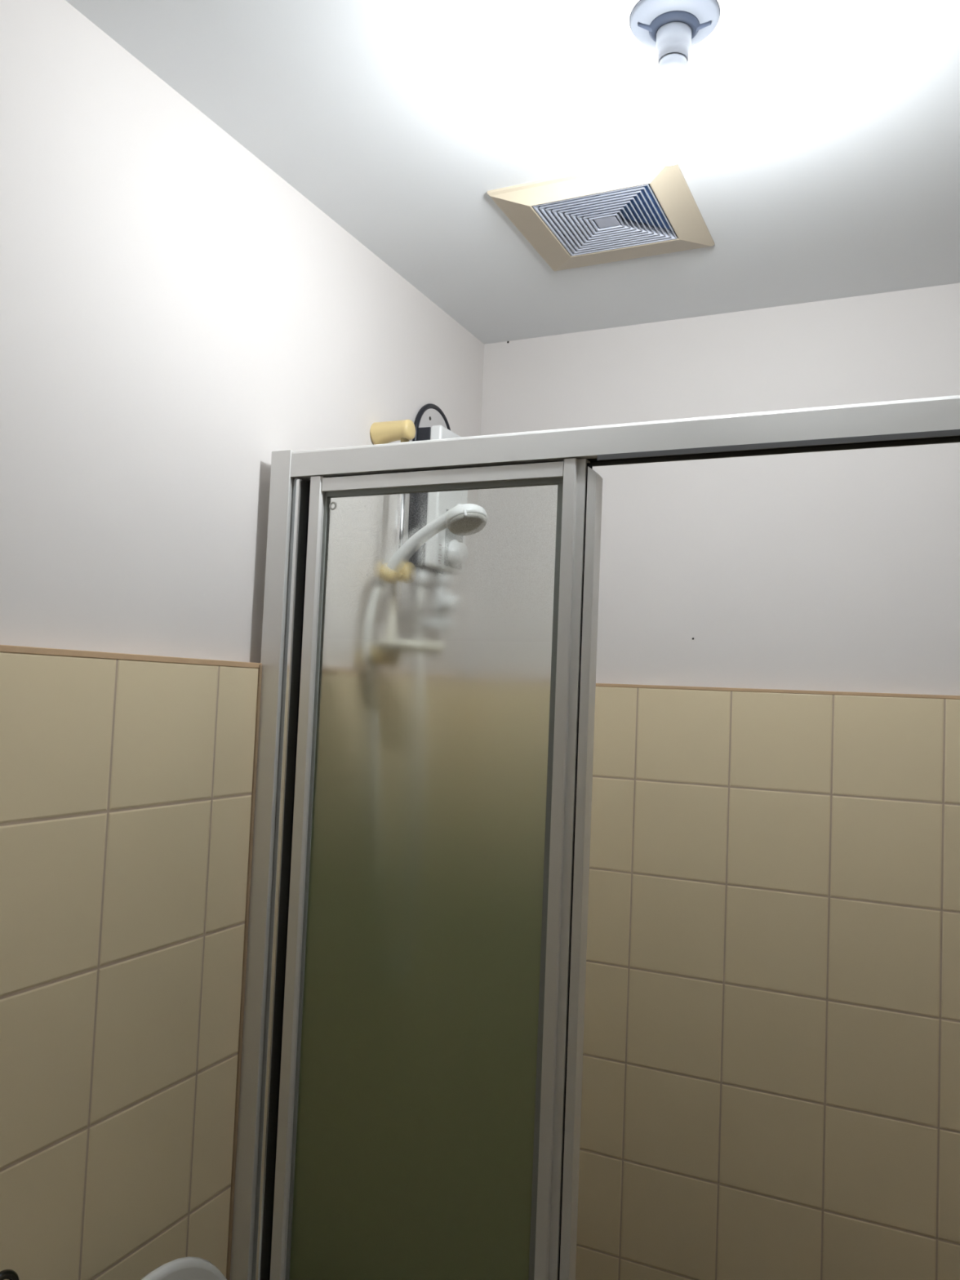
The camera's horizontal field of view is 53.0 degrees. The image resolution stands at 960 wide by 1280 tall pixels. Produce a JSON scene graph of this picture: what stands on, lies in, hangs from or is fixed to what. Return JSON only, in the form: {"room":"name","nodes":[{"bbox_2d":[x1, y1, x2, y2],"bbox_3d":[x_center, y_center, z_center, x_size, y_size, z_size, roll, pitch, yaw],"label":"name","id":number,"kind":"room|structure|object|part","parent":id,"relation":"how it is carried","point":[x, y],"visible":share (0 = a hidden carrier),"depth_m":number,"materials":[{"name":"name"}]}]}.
{"room":"bathroom","nodes":[
{"label":"bathroom","id":0,"kind":"room"},
{"bbox_2d":[0,0,484,1279],"bbox_3d":[-0.739,0.385,0.886,0.151,2.417,3.350,1,-3,25],"label":"wall","id":1,"kind":"structure","parent":0,"point":[176,316],"depth_m":1.31,"materials":[{"name":"white paint"}]},
{"bbox_2d":[0,1269,19,1279],"bbox_3d":[-0.552,0.733,1.075,0.040,0.054,0.060,1,-3,25],"label":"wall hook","id":2,"kind":"object","parent":1,"relation":"attached to","point":[9,1274],"visible":1,"depth_m":1.08,"materials":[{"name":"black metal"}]},
{"bbox_2d":[369,419,416,614],"bbox_3d":[-0.142,-0.183,1.810,0.189,0.491,0.132,1,-3,25],"label":"shower rail","id":3,"kind":"object","parent":1,"relation":"attached to","point":[386,432],"visible":0.4,"depth_m":1.85,"materials":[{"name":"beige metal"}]},
{"bbox_2d":[378,503,487,587],"bbox_3d":[-0.089,-0.173,1.786,0.214,0.156,0.076,1,-3,25],"label":"shower","id":4,"kind":"object","parent":3,"relation":"attached to","point":[465,506],"visible":0.56,"depth_m":1.76,"materials":[{"name":"white plastic"}]},
{"bbox_3d":[-0.023,-0.212,1.757,0.069,0.037,0.070,1,-3,25],"label":"spray plate","id":5,"kind":"part","parent":4,"relation":"part of","materials":[{"name":"grey plastic"}]},
{"bbox_2d":[408,403,467,588],"bbox_3d":[-0.069,-0.308,2.067,0.093,0.408,0.175,1,-3,25],"label":"water heater","id":6,"kind":"object","parent":1,"relation":"attached to","point":[431,423],"visible":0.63,"depth_m":2.01,"materials":[{"name":"grey plastic"}]},
{"bbox_2d":[371,585,429,619],"bbox_3d":[-0.167,0.284,1.897,0.043,0.796,0.222,1,-3,25],"label":"shower hose","id":7,"kind":"object","parent":6,"relation":"attached to","point":[380,585],"visible":0.02,"depth_m":1.82,"materials":[{"name":"white plastic"}]},
{"bbox_3d":[-0.106,-0.340,2.087,0.008,0.325,0.156,1,-3,25],"label":"mounting plate","id":8,"kind":"part","parent":6,"relation":"part of","materials":[{"name":"grey plastic"}]},
{"bbox_2d":[438,588,464,624],"bbox_3d":[-0.073,-0.062,2.066,0.097,0.094,0.050,-1,-4,44],"label":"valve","id":9,"kind":"object","parent":6,"relation":"attached to","point":[445,588],"visible":0.05,"depth_m":2.05,"materials":[{"name":"white plastic"}]},
{"bbox_3d":[-0.056,-0.077,2.039,0.040,0.038,0.037,1,-3,25],"label":"knob","id":10,"kind":"part","parent":9,"relation":"part of","materials":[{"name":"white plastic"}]},
{"bbox_3d":[-0.056,-0.213,2.054,0.004,0.119,0.082,1,-3,25],"label":"control panel","id":11,"kind":"part","parent":6,"relation":"part of","materials":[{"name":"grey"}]},
{"bbox_3d":[-0.044,-0.185,2.045,0.026,0.058,0.058,1,-3,25],"label":"knob","id":12,"kind":"part","parent":6,"relation":"part of","materials":[{"name":"white plastic"}]},
{"bbox_2d":[65,0,959,344],"bbox_3d":[0.330,-0.865,0.477,2.400,0.120,3.350,1,-3,25],"label":"ceiling","id":13,"kind":"structure","parent":0,"point":[821,161],"depth_m":1.43,"materials":[{"name":"white paint"}]},
{"bbox_2d":[487,156,714,271],"bbox_3d":[0.221,-0.728,1.694,0.316,0.030,0.315,1,-3,25],"label":"exhaust fan","id":14,"kind":"object","parent":13,"relation":"attached to","point":[643,207],"visible":1,"depth_m":1.64,"materials":[{"name":"plastic"}]},
{"bbox_2d":[533,183,677,256],"bbox_3d":[0.218,-0.723,1.652,0.202,0.014,0.199,1,-3,25],"label":"grille","id":15,"kind":"object","parent":14,"relation":"attached to","point":[580,220],"depth_m":1.64,"materials":[{"name":"grey"}]},
{"bbox_3d":[0.218,-0.722,1.652,0.037,0.011,0.033,1,-3,25],"label":"plate","id":16,"kind":"part","parent":14,"relation":"part of","materials":[{"name":"white plastic"}]},
{"bbox_2d":[630,0,719,65],"bbox_3d":[0.239,-0.742,1.189,0.109,0.056,0.109,1,-3,25],"label":"holder","id":17,"kind":"object","parent":13,"relation":"attached to","point":[667,27],"visible":0.94,"depth_m":1.17,"materials":[{"name":"grey plastic"}]},
{"bbox_2d":[653,53,688,165],"bbox_3d":[0.236,-0.651,1.184,0.039,0.126,0.039,1,-3,25],"label":"light bulb","id":18,"kind":"object","parent":17,"relation":"hanging from","point":[672,86],"visible":1,"depth_m":1.17,"materials":[{"name":"white glass"}]},
{"bbox_2d":[655,22,691,65],"bbox_3d":[0.239,-0.734,1.188,0.043,0.040,0.043,1,-3,25],"label":"socket","id":19,"kind":"object","parent":17,"relation":"attached to","point":[670,37],"depth_m":1.17,"materials":[{"name":"grey plastic"}]},
{"bbox_2d":[473,283,959,1279],"bbox_3d":[0.956,0.506,1.853,2.152,2.417,0.151,1,-3,25],"label":"wall","id":20,"kind":"structure","parent":0,"point":[771,1074],"depth_m":1.97,"materials":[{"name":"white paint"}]},
{"bbox_3d":[0.227,1.656,0.340,2.400,0.100,3.350,1,-3,25],"label":"floor","id":21,"kind":"structure","parent":0,"visible":0},
{"bbox_2d":[140,1256,226,1279],"bbox_3d":[-0.247,1.181,1.028,0.637,0.884,0.372,1,-3,25],"label":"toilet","id":22,"kind":"object","parent":21,"relation":"on","point":[189,1268],"visible":1,"depth_m":1.17,"materials":[{"name":"white ceramic"}]},
{"bbox_3d":[0.553,1.612,1.032,2.100,0.090,0.130,1,-3,25],"label":"trim","id":23,"kind":"structure","parent":21,"relation":"on","visible":0},
{"bbox_2d":[226,395,959,1279],"bbox_3d":[0.588,0.639,1.075,2.103,1.858,0.061,1,-3,25],"label":"shower door frame","id":24,"kind":"structure","parent":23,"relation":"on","point":[927,420],"depth_m":1.48,"materials":[{"name":"metal"}]},
{"bbox_2d":[269,457,602,1279],"bbox_3d":[-0.085,0.644,1.387,0.473,1.800,0.034,1,-3,25],"label":"shower door","id":25,"kind":"structure","parent":24,"relation":"attached to","point":[428,1121],"depth_m":1.39,"materials":[{"name":"glass"}]},
{"bbox_3d":[-0.061,-0.241,1.438,0.402,0.021,0.024,1,-3,25],"label":"rail","id":26,"kind":"part","parent":25,"relation":"part of","materials":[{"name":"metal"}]}
]}

